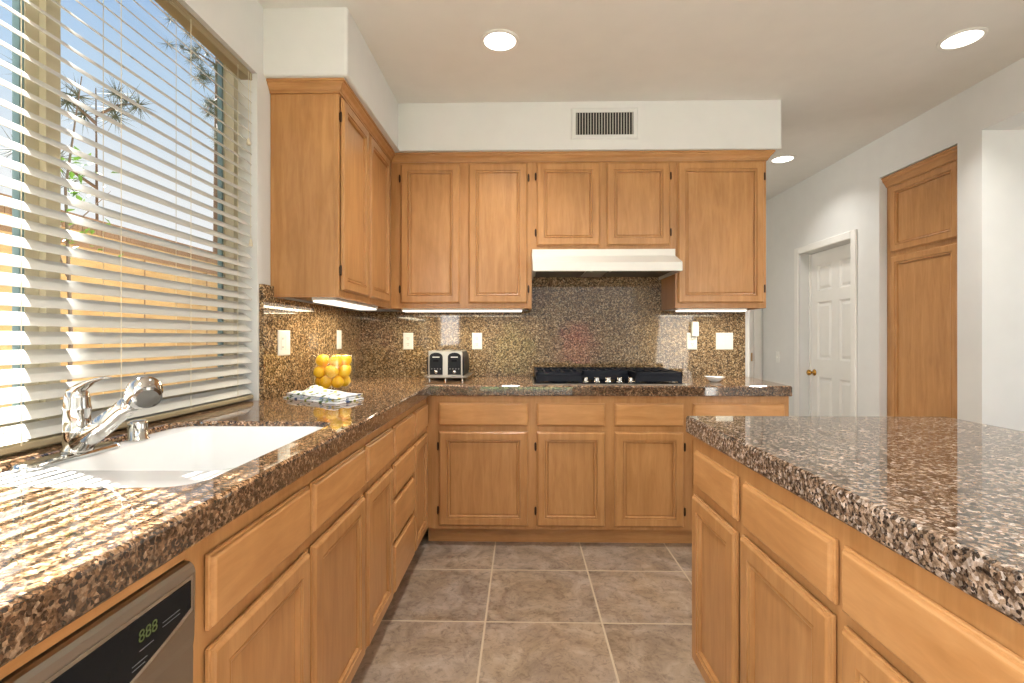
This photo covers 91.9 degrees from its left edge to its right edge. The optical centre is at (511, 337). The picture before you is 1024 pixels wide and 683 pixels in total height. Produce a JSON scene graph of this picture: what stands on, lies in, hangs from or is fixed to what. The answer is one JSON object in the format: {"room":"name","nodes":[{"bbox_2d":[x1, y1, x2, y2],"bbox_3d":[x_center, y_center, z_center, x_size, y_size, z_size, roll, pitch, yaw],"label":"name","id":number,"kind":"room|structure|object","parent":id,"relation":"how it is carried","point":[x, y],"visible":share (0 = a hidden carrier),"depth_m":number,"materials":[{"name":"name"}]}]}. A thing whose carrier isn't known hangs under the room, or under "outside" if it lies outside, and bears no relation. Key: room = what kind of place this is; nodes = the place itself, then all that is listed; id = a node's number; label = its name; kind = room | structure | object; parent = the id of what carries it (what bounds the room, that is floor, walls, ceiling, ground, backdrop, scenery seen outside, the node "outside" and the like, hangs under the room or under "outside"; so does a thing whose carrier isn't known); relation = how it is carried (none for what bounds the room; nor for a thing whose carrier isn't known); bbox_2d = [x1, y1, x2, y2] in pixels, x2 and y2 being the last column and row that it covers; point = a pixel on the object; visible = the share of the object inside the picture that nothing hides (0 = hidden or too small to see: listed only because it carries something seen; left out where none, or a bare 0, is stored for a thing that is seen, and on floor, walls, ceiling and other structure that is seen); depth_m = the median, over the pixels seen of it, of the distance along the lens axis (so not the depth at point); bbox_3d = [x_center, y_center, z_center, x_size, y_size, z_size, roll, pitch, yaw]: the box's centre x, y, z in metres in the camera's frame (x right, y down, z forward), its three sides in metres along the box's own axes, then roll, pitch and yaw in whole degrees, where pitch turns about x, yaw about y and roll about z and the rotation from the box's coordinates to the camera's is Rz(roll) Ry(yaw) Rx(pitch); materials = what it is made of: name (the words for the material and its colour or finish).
{"room":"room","nodes":[
{"label":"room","id":0,"kind":"room"},
{"bbox_2d":[177,0,358,399],"bbox_3d":[-1.198,-0.134,1.124,0.160,2.637,8.920,0,0,1],"label":"wall","id":1,"kind":"structure","parent":0,"point":[237,25],"depth_m":2.13,"materials":[{"name":"paint"}]},
{"bbox_2d":[0,0,237,427],"bbox_3d":[-1.232,-0.483,1.275,0.065,1.504,1.720,0,0,1],"label":"window","id":2,"kind":"structure","parent":1,"relation":"in","point":[48,6],"depth_m":1.28,"materials":[{"name":"plastic"}]},
{"bbox_2d":[0,0,252,455],"bbox_3d":[-1.148,-0.436,1.274,0.070,1.398,1.708,0,0,1],"label":"window blind","id":3,"kind":"object","parent":2,"relation":"attached to","point":[27,436],"visible":0.96,"depth_m":1.42,"materials":[{"name":"white plastic"}]},
{"bbox_2d":[259,284,360,399],"bbox_3d":[-1.073,0.019,2.804,0.020,0.501,1.315,0,0,1],"label":"backsplash","id":4,"kind":"structure","parent":1,"relation":"attached to","point":[313,328],"depth_m":2.47,"materials":[{"name":"stone"}]},
{"bbox_2d":[278,330,289,355],"bbox_3d":[-1.069,0.025,2.327,0.008,0.118,0.116,0,0,1],"label":"outlet","id":5,"kind":"object","parent":4,"relation":"attached to","point":[283,335],"visible":1,"depth_m":2.31,"materials":[{"name":"white plastic"}]},
{"bbox_2d":[281,336,284,349],"bbox_3d":[-1.067,0.025,2.304,0.002,0.066,0.033,0,0,1],"label":"socket","id":6,"kind":"object","parent":5,"relation":"attached to","point":[282,337],"depth_m":2.30,"materials":[{"name":"white plastic"}]},
{"bbox_2d":[337,330,341,348],"bbox_3d":[-1.055,0.013,3.027,0.007,0.115,0.070,0,0,1],"label":"light switch","id":7,"kind":"object","parent":4,"relation":"attached to","point":[339,332],"visible":1,"depth_m":3.02,"materials":[{"name":"white plastic"}]},
{"bbox_2d":[271,94,390,308],"bbox_3d":[-0.919,-0.649,2.683,0.330,0.932,0.892,0,0,1],"label":"upper cabinet","id":8,"kind":"object","parent":1,"relation":"attached to","point":[331,180],"visible":0.98,"depth_m":2.24,"materials":[{"name":"brown wood"}]},
{"bbox_2d":[312,297,377,309],"bbox_3d":[-0.875,-0.180,2.657,0.113,0.030,0.683,0,0,1],"label":"light","id":9,"kind":"object","parent":8,"relation":"attached to","point":[334,301],"visible":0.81,"depth_m":2.48,"materials":[{"name":"white plastic"}]},
{"bbox_2d":[263,7,780,156],"bbox_3d":[0.281,-1.303,2.795,2.728,0.298,1.280,0,0,1],"label":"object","id":10,"kind":"structure","parent":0,"point":[317,42],"depth_m":3.03,"materials":[{"name":"paint"}]},
{"bbox_2d":[571,108,637,139],"bbox_3d":[0.569,-1.314,3.039,0.410,0.194,0.009,0,0,1],"label":"ceiling vent","id":11,"kind":"object","parent":10,"relation":"in","point":[586,123],"visible":1,"depth_m":3.04,"materials":[{"name":"metal"}]},
{"bbox_2d":[351,528,705,682],"bbox_3d":[1.522,1.245,1.069,5.600,0.120,8.920,0,0,1],"label":"floor","id":12,"kind":"structure","parent":0,"point":[460,611],"depth_m":2.10,"materials":[{"name":"tile"}]},
{"bbox_2d":[0,551,195,682],"bbox_3d":[-0.802,0.756,0.486,0.576,0.854,0.640,0,0,1],"label":"dishwasher","id":13,"kind":"object","parent":12,"relation":"on","point":[147,636],"depth_m":0.67,"materials":[{"name":"silver metal"}]},
{"bbox_2d":[182,439,364,682],"bbox_3d":[-0.807,0.757,1.249,0.613,0.856,0.884,0,0,1],"label":"base cabinet","id":14,"kind":"object","parent":12,"relation":"on","point":[280,586],"visible":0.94,"depth_m":1.14,"materials":[{"name":"brown wood"}]},
{"bbox_2d":[362,421,392,649],"bbox_3d":[-0.794,0.757,1.870,0.613,0.856,0.360,0,0,1],"label":"base cabinet","id":15,"kind":"object","parent":12,"relation":"on","point":[377,491],"visible":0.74,"depth_m":1.84,"materials":[{"name":"brown wood"}]},
{"bbox_2d":[390,407,414,593],"bbox_3d":[-0.786,0.757,2.252,0.612,0.856,0.404,0,0,1],"label":"base cabinet","id":16,"kind":"object","parent":12,"relation":"on","point":[402,463],"visible":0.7,"depth_m":2.20,"materials":[{"name":"brown wood"}]},
{"bbox_2d":[412,399,427,550],"bbox_3d":[-0.778,0.757,2.643,0.613,0.856,0.376,0,0,1],"label":"base cabinet","id":17,"kind":"object","parent":12,"relation":"on","point":[420,410],"visible":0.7,"depth_m":2.62,"materials":[{"name":"brown wood"}]},
{"bbox_2d":[427,396,531,541],"bbox_3d":[-0.180,0.757,3.121,0.604,0.856,0.643,0,0,1],"label":"base cabinet","id":18,"kind":"object","parent":12,"relation":"on","point":[480,447],"visible":0.96,"depth_m":2.81,"materials":[{"name":"brown wood"}]},
{"bbox_2d":[532,396,687,542],"bbox_3d":[0.561,0.757,3.106,0.878,0.856,0.643,0,0,1],"label":"base cabinet","id":19,"kind":"object","parent":12,"relation":"on","point":[606,469],"visible":0.98,"depth_m":2.79,"materials":[{"name":"brown wood"}]},
{"bbox_2d":[0,376,791,667],"bbox_3d":[0.203,0.299,1.416,2.792,0.058,4.039,0,0,1],"label":"countertop","id":20,"kind":"structure","parent":19,"relation":"on","point":[65,552],"depth_m":0.82,"materials":[{"name":"brown stone"}]},
{"bbox_2d":[9,376,162,471],"bbox_3d":[-0.935,0.185,1.167,0.279,0.196,0.255,0,0,1],"label":"faucet","id":21,"kind":"object","parent":20,"relation":"on","point":[82,435],"visible":1,"depth_m":1.15,"materials":[{"name":"silver metal"}]},
{"bbox_2d":[0,419,323,487],"bbox_3d":[-0.826,0.363,1.247,0.494,0.268,0.686,0,0,1],"label":"sink","id":22,"kind":"object","parent":20,"relation":"in","point":[179,456],"depth_m":1.37,"materials":[{"name":"white ceramic"}]},
{"bbox_2d":[283,385,363,404],"bbox_3d":[-0.827,0.245,2.178,0.420,0.048,0.195,0,0,34],"label":"tea towel","id":23,"kind":"object","parent":20,"relation":"on","point":[314,393],"visible":1,"depth_m":2.13,"materials":[{"name":"fabric"}]},
{"bbox_2d":[310,355,354,390],"bbox_3d":[-0.905,0.179,2.499,0.216,0.180,0.216,0,0,1],"label":"glass bowl","id":24,"kind":"object","parent":20,"relation":"on","point":[311,355],"visible":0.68,"depth_m":2.49,"materials":[{"name":"clear glass"}]},
{"bbox_2d":[315,378,320,385],"bbox_3d":[-0.956,0.220,2.487,0.063,0.062,0.069,0,0,1],"label":"lemon","id":25,"kind":"object","parent":24,"relation":"in","point":[317,380],"visible":0.27,"depth_m":2.46,"materials":[{"name":"yellow food"}]},
{"bbox_2d":[313,366,325,377],"bbox_3d":[-0.950,0.170,2.454,0.063,0.063,0.068,0,0,1],"label":"lemon","id":26,"kind":"object","parent":24,"relation":"in","point":[318,371],"visible":0.71,"depth_m":2.43,"materials":[{"name":"yellow food"}]},
{"bbox_2d":[316,355,328,366],"bbox_3d":[-0.940,0.115,2.453,0.063,0.061,0.065,0,0,1],"label":"lemon","id":27,"kind":"object","parent":24,"relation":"in","point":[321,360],"visible":1,"depth_m":2.43,"materials":[{"name":"yellow food"}]},
{"bbox_2d":[319,375,331,388],"bbox_3d":[-0.920,0.221,2.448,0.060,0.069,0.061,0,0,1],"label":"lemon","id":28,"kind":"object","parent":24,"relation":"in","point":[325,381],"visible":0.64,"depth_m":2.43,"materials":[{"name":"yellow food"}]},
{"bbox_2d":[324,365,338,377],"bbox_3d":[-0.888,0.167,2.437,0.073,0.063,0.064,0,0,1],"label":"lemon","id":29,"kind":"object","parent":24,"relation":"in","point":[330,371],"visible":0.99,"depth_m":2.42,"materials":[{"name":"yellow food"}]},
{"bbox_2d":[329,355,341,366],"bbox_3d":[-0.872,0.118,2.451,0.063,0.065,0.063,0,0,1],"label":"lemon","id":30,"kind":"object","parent":24,"relation":"in","point":[335,360],"visible":0.84,"depth_m":2.43,"materials":[{"name":"yellow food"}]},
{"bbox_2d":[331,375,343,387],"bbox_3d":[-0.869,0.220,2.460,0.063,0.062,0.067,0,0,1],"label":"lemon","id":31,"kind":"object","parent":24,"relation":"in","point":[336,382],"visible":0.94,"depth_m":2.44,"materials":[{"name":"yellow food"}]},
{"bbox_2d":[338,365,350,377],"bbox_3d":[-0.843,0.171,2.482,0.067,0.066,0.064,0,0,1],"label":"lemon","id":32,"kind":"object","parent":24,"relation":"in","point":[344,370],"visible":0.84,"depth_m":2.46,"materials":[{"name":"yellow food"}]},
{"bbox_2d":[342,376,350,385],"bbox_3d":[-0.853,0.217,2.511,0.065,0.063,0.065,0,0,1],"label":"lemon","id":33,"kind":"object","parent":24,"relation":"in","point":[347,380],"visible":0.46,"depth_m":2.49,"materials":[{"name":"yellow food"}]},
{"bbox_2d":[341,355,351,365],"bbox_3d":[-0.849,0.117,2.515,0.065,0.061,0.061,0,0,1],"label":"lemon","id":34,"kind":"object","parent":24,"relation":"in","point":[346,359],"visible":0.69,"depth_m":2.50,"materials":[{"name":"yellow food"}]},
{"bbox_2d":[424,350,472,380],"bbox_3d":[-0.409,0.176,3.225,0.276,0.187,0.327,0,0,1],"label":"toaster","id":35,"kind":"object","parent":20,"relation":"on","point":[441,364],"visible":1,"depth_m":3.08,"materials":[{"name":"silver metal"}]},
{"bbox_2d":[424,373,472,378],"bbox_3d":[-0.409,0.247,3.225,0.276,0.016,0.327,0,0,1],"label":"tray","id":36,"kind":"object","parent":35,"relation":"on","point":[430,375],"depth_m":3.07,"materials":[{"name":"silver metal"}]},
{"bbox_2d":[531,367,686,384],"bbox_3d":[0.564,0.235,3.094,0.878,0.070,0.534,0,0,1],"label":"cooktop","id":37,"kind":"object","parent":20,"relation":"in","point":[542,375],"visible":1,"depth_m":2.88,"materials":[{"name":"black metal"}]},
{"bbox_2d":[705,376,724,381],"bbox_3d":[1.236,0.253,3.021,0.121,0.034,0.110,0,0,1],"label":"dish","id":38,"kind":"object","parent":20,"relation":"on","point":[710,378],"visible":1,"depth_m":2.99,"materials":[{"name":"white ceramic"}]},
{"bbox_2d":[692,437,744,682],"bbox_3d":[1.024,0.757,1.481,0.862,0.856,0.387,0,0,1],"label":"base cabinet","id":39,"kind":"object","parent":12,"relation":"on","point":[718,528],"visible":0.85,"depth_m":1.46,"materials":[{"name":"brown wood"}]},
{"bbox_2d":[685,396,788,542],"bbox_3d":[1.281,0.757,3.091,0.563,0.856,0.643,0,0,1],"label":"base cabinet","id":40,"kind":"object","parent":12,"relation":"on","point":[697,405],"visible":0.12,"depth_m":2.79,"materials":[{"name":"brown wood"}]},
{"bbox_2d":[740,466,844,682],"bbox_3d":[1.016,0.757,1.086,0.862,0.856,0.403,0,0,1],"label":"base cabinet","id":41,"kind":"object","parent":12,"relation":"on","point":[792,617],"visible":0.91,"depth_m":1.07,"materials":[{"name":"brown wood"}]},
{"bbox_2d":[881,145,956,418],"bbox_3d":[3.022,0.015,3.272,0.689,2.340,0.639,0,0,1],"label":"pantry cabinet","id":42,"kind":"object","parent":12,"relation":"on","point":[921,196],"visible":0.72,"depth_m":3.26,"materials":[{"name":"brown wood"}]},
{"bbox_2d":[842,524,1023,682],"bbox_3d":[1.003,0.757,0.432,0.862,0.856,0.905,0,0,1],"label":"base cabinet","id":43,"kind":"object","parent":12,"relation":"on","point":[904,623],"visible":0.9,"depth_m":0.72,"materials":[{"name":"brown wood"}]},
{"bbox_2d":[686,416,1023,625],"bbox_3d":[1.026,0.299,0.832,0.883,0.058,1.745,0,0,1],"label":"countertop","id":44,"kind":"structure","parent":43,"relation":"on","point":[945,495],"depth_m":0.96,"materials":[{"name":"brown stone"}]},
{"bbox_2d":[359,309,749,431],"bbox_3d":[0.288,-0.134,3.500,2.715,2.637,0.130,0,0,1],"label":"wall","id":45,"kind":"structure","parent":0,"point":[747,312],"depth_m":3.41,"materials":[{"name":"paint"}]},
{"bbox_2d":[391,162,531,310],"bbox_3d":[-0.317,-0.649,3.271,0.888,0.932,0.348,0,0,1],"label":"upper cabinet","id":46,"kind":"object","parent":45,"relation":"attached to","point":[461,233],"visible":0.98,"depth_m":3.11,"materials":[{"name":"brown wood"}]},
{"bbox_2d":[402,309,522,311],"bbox_3d":[-0.318,-0.180,3.196,0.775,0.030,0.083,0,0,1],"label":"light","id":47,"kind":"object","parent":46,"relation":"attached to","point":[404,310],"visible":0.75,"depth_m":3.15,"materials":[{"name":"white plastic"}]},
{"bbox_2d":[403,310,521,311],"bbox_3d":[-0.318,-0.169,3.193,0.763,0.009,0.077,0,0,1],"label":"diffuser","id":48,"kind":"object","parent":47,"relation":"attached to","point":[403,310],"depth_m":3.15,"materials":[{"name":"white plastic"}]},
{"bbox_2d":[532,249,682,279],"bbox_3d":[0.571,-0.471,3.173,0.886,0.156,0.468,0,0,1],"label":"range hood","id":49,"kind":"object","parent":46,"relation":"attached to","point":[661,263],"visible":0.97,"depth_m":3.04,"materials":[{"name":"metal"}]},
{"bbox_2d":[582,271,607,276],"bbox_3d":[0.534,-0.414,3.172,0.130,0.010,0.395,0,0,1],"label":"range hood light","id":50,"kind":"object","parent":49,"relation":"attached to","point":[585,273],"depth_m":3.21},
{"bbox_2d":[266,78,774,162],"bbox_3d":[0.268,-1.127,2.787,2.831,0.052,0.961,0,0,-6],"label":"trim","id":51,"kind":"structure","parent":45,"relation":"attached to","point":[339,86],"depth_m":3.07,"materials":[{"name":"brown wood"}]},
{"bbox_2d":[361,277,744,376],"bbox_3d":[0.274,-0.103,3.425,2.647,0.744,0.020,0,0,1],"label":"backsplash","id":52,"kind":"structure","parent":45,"relation":"attached to","point":[574,322],"depth_m":3.41,"materials":[{"name":"stone"}]},
{"bbox_2d":[403,333,412,348],"bbox_3d":[-0.720,0.025,3.431,0.070,0.115,0.008,0,0,1],"label":"wall outlet","id":53,"kind":"object","parent":52,"relation":"attached to","point":[407,337],"visible":1,"depth_m":3.43,"materials":[{"name":"white plastic"}]},
{"bbox_2d":[406,336,409,345],"bbox_3d":[-0.720,0.025,3.428,0.033,0.067,0.002,0,0,1],"label":"socket","id":54,"kind":"object","parent":53,"relation":"attached to","point":[407,337],"depth_m":3.43,"materials":[{"name":"white plastic"}]},
{"bbox_2d":[472,333,481,348],"bbox_3d":[-0.242,0.025,3.421,0.070,0.115,0.008,0,0,1],"label":"wall outlet","id":55,"kind":"object","parent":52,"relation":"attached to","point":[476,337],"visible":1,"depth_m":3.42,"materials":[{"name":"white plastic"}]},
{"bbox_2d":[475,336,478,345],"bbox_3d":[-0.242,0.025,3.419,0.033,0.067,0.002,0,0,1],"label":"socket","id":56,"kind":"object","parent":55,"relation":"attached to","point":[476,337],"depth_m":3.42,"materials":[{"name":"white plastic"}]},
{"bbox_2d":[687,333,696,349],"bbox_3d":[1.234,0.025,3.391,0.070,0.115,0.008,0,0,1],"label":"wall outlet","id":57,"kind":"object","parent":52,"relation":"attached to","point":[691,344],"visible":0.98,"depth_m":3.39,"materials":[{"name":"white plastic"}]},
{"bbox_2d":[690,336,694,345],"bbox_3d":[1.234,0.025,3.389,0.033,0.067,0.002,0,0,1],"label":"socket","id":58,"kind":"object","parent":57,"relation":"attached to","point":[692,342],"depth_m":3.39,"materials":[{"name":"white plastic"}]},
{"bbox_2d":[716,333,732,349],"bbox_3d":[1.455,0.025,3.387,0.116,0.115,0.007,0,0,1],"label":"light switch","id":59,"kind":"object","parent":52,"relation":"attached to","point":[724,341],"visible":1,"depth_m":3.38,"materials":[{"name":"white plastic"}]},
{"bbox_2d":[532,161,674,248],"bbox_3d":[0.575,-0.833,3.253,0.896,0.564,0.348,0,0,1],"label":"upper cabinet","id":60,"kind":"object","parent":45,"relation":"attached to","point":[621,204],"visible":0.93,"depth_m":3.09,"materials":[{"name":"brown wood"}]},
{"bbox_2d":[661,160,765,310],"bbox_3d":[1.303,-0.649,3.239,0.561,0.932,0.348,0,0,1],"label":"upper cabinet","id":61,"kind":"object","parent":45,"relation":"attached to","point":[720,206],"visible":0.98,"depth_m":3.08,"materials":[{"name":"brown wood"}]},
{"bbox_2d":[674,308,746,311],"bbox_3d":[1.267,-0.180,3.164,0.435,0.030,0.083,0,0,1],"label":"light","id":62,"kind":"object","parent":61,"relation":"attached to","point":[676,309],"visible":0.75,"depth_m":3.13,"materials":[{"name":"white plastic"}]},
{"bbox_2d":[675,310,745,311],"bbox_3d":[1.267,-0.169,3.161,0.423,0.009,0.077,0,0,1],"label":"diffuser","id":63,"kind":"object","parent":62,"relation":"attached to","point":[675,310],"depth_m":3.14,"materials":[{"name":"white plastic"}]},
{"bbox_2d":[257,0,1023,200],"bbox_3d":[1.522,-1.512,1.069,5.600,0.120,8.920,0,0,1],"label":"ceiling","id":64,"kind":"structure","parent":0,"point":[845,75],"depth_m":2.55,"materials":[{"name":"paint"}]},
{"bbox_2d":[481,29,518,52],"bbox_3d":[-0.059,-1.448,2.422,0.190,0.007,0.190,0,0,1],"label":"recessed light","id":65,"kind":"object","parent":64,"relation":"in","point":[496,40],"visible":1,"depth_m":2.41,"materials":[{"name":"white glass"}]},
{"bbox_2d":[770,155,795,163],"bbox_3d":[2.202,-1.448,4.026,0.190,0.007,0.190,0,0,1],"label":"recessed light","id":66,"kind":"object","parent":64,"relation":"in","point":[783,158],"visible":1,"depth_m":4.03,"materials":[{"name":"white glass"}]},
{"bbox_2d":[936,27,988,50],"bbox_3d":[2.187,-1.448,2.406,0.190,0.007,0.190,0,0,1],"label":"recessed light","id":67,"kind":"object","parent":64,"relation":"in","point":[963,38],"visible":1,"depth_m":2.40,"materials":[{"name":"white glass"}]},
{"bbox_2d":[691,322,698,339],"bbox_3d":[1.245,-0.046,3.371,0.046,0.122,0.033,0,0,1],"label":"plug","id":68,"kind":"object","parent":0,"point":[694,325],"visible":1,"depth_m":3.36,"materials":[{"name":"white plastic"}]},
{"bbox_2d":[753,309,762,379],"bbox_3d":[1.610,-0.134,5.449,5.600,2.637,0.160,0,0,1],"label":"wall","id":69,"kind":"structure","parent":0,"point":[761,309],"depth_m":5.35,"materials":[{"name":"paint"}]},
{"bbox_2d":[750,309,760,378],"bbox_3d":[2.233,0.133,5.341,0.900,2.105,0.030,0,0,1],"label":"door","id":70,"kind":"structure","parent":69,"relation":"in","point":[757,312],"depth_m":5.33,"materials":[{"name":"white paint"}]},
{"bbox_2d":[763,57,1023,428],"bbox_3d":[2.702,-0.134,1.046,0.160,2.637,8.920,0,0,1],"label":"wall","id":71,"kind":"structure","parent":0,"point":[850,194],"depth_m":3.31,"materials":[{"name":"paint"}]},
{"bbox_2d":[776,351,779,362],"bbox_3d":[2.694,0.200,5.027,0.015,0.115,0.070,0,0,1],"label":"light switch","id":72,"kind":"object","parent":71,"relation":"attached to","point":[777,353],"visible":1,"depth_m":5.02,"materials":[{"name":"white plastic"}]},
{"bbox_2d":[794,229,856,415],"bbox_3d":[2.753,0.172,4.265,0.168,2.025,0.860,0,0,1],"label":"door","id":73,"kind":"structure","parent":71,"relation":"in","point":[832,372],"depth_m":4.31,"materials":[{"name":"white paint"}]},
{"bbox_2d":[1011,130,1023,430],"bbox_3d":[3.136,-0.134,3.220,0.620,2.637,0.864,0,0,1],"label":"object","id":74,"kind":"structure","parent":0,"point":[1017,136],"depth_m":2.79,"materials":[{"name":"paint"}]},
{"bbox_2d":[1012,124,1023,129],"bbox_3d":[3.514,-1.203,1.655,1.440,0.060,2.251,0,0,1],"label":"ceiling","id":75,"kind":"structure","parent":0,"point":[1021,127],"depth_m":2.78,"materials":[{"name":"paint"}]},
{"label":"outside","id":76,"kind":"structure","parent":0,"visible":0},
{"bbox_3d":[-7.547,1.395,5.154,12.700,0.180,22.000,0,0,1],"label":"ground","id":77,"kind":"structure","parent":76,"visible":0},
{"bbox_2d":[0,51,155,252],"bbox_3d":[-5.923,-1.238,6.770,0.934,5.086,1.774,0,0,40],"label":"pine tree","id":78,"kind":"object","parent":77,"relation":"on","point":[82,113],"visible":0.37,"depth_m":6.97,"materials":[{"name":"green plant"}]},
{"bbox_2d":[61,76,122,381],"bbox_3d":[-2.993,-0.255,3.412,0.455,3.121,0.864,0,0,1],"label":"sapling","id":79,"kind":"object","parent":77,"relation":"on","point":[71,174],"visible":0.38,"depth_m":3.38,"materials":[{"name":"green plant"}]},
{"bbox_2d":[0,193,216,407],"bbox_3d":[-3.477,0.155,7.050,0.062,2.300,13.969,0,0,1],"label":"fence","id":80,"kind":"object","parent":77,"relation":"on","point":[4,210],"visible":0.02,"depth_m":4.53,"materials":[{"name":"brown wood"}]},
{"bbox_2d":[158,9,216,252],"bbox_3d":[-5.907,-2.905,9.330,0.806,8.421,2.116,0,0,1],"label":"pine tree","id":81,"kind":"object","parent":77,"relation":"on","point":[194,48],"visible":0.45,"depth_m":9.71,"materials":[{"name":"green plant"}]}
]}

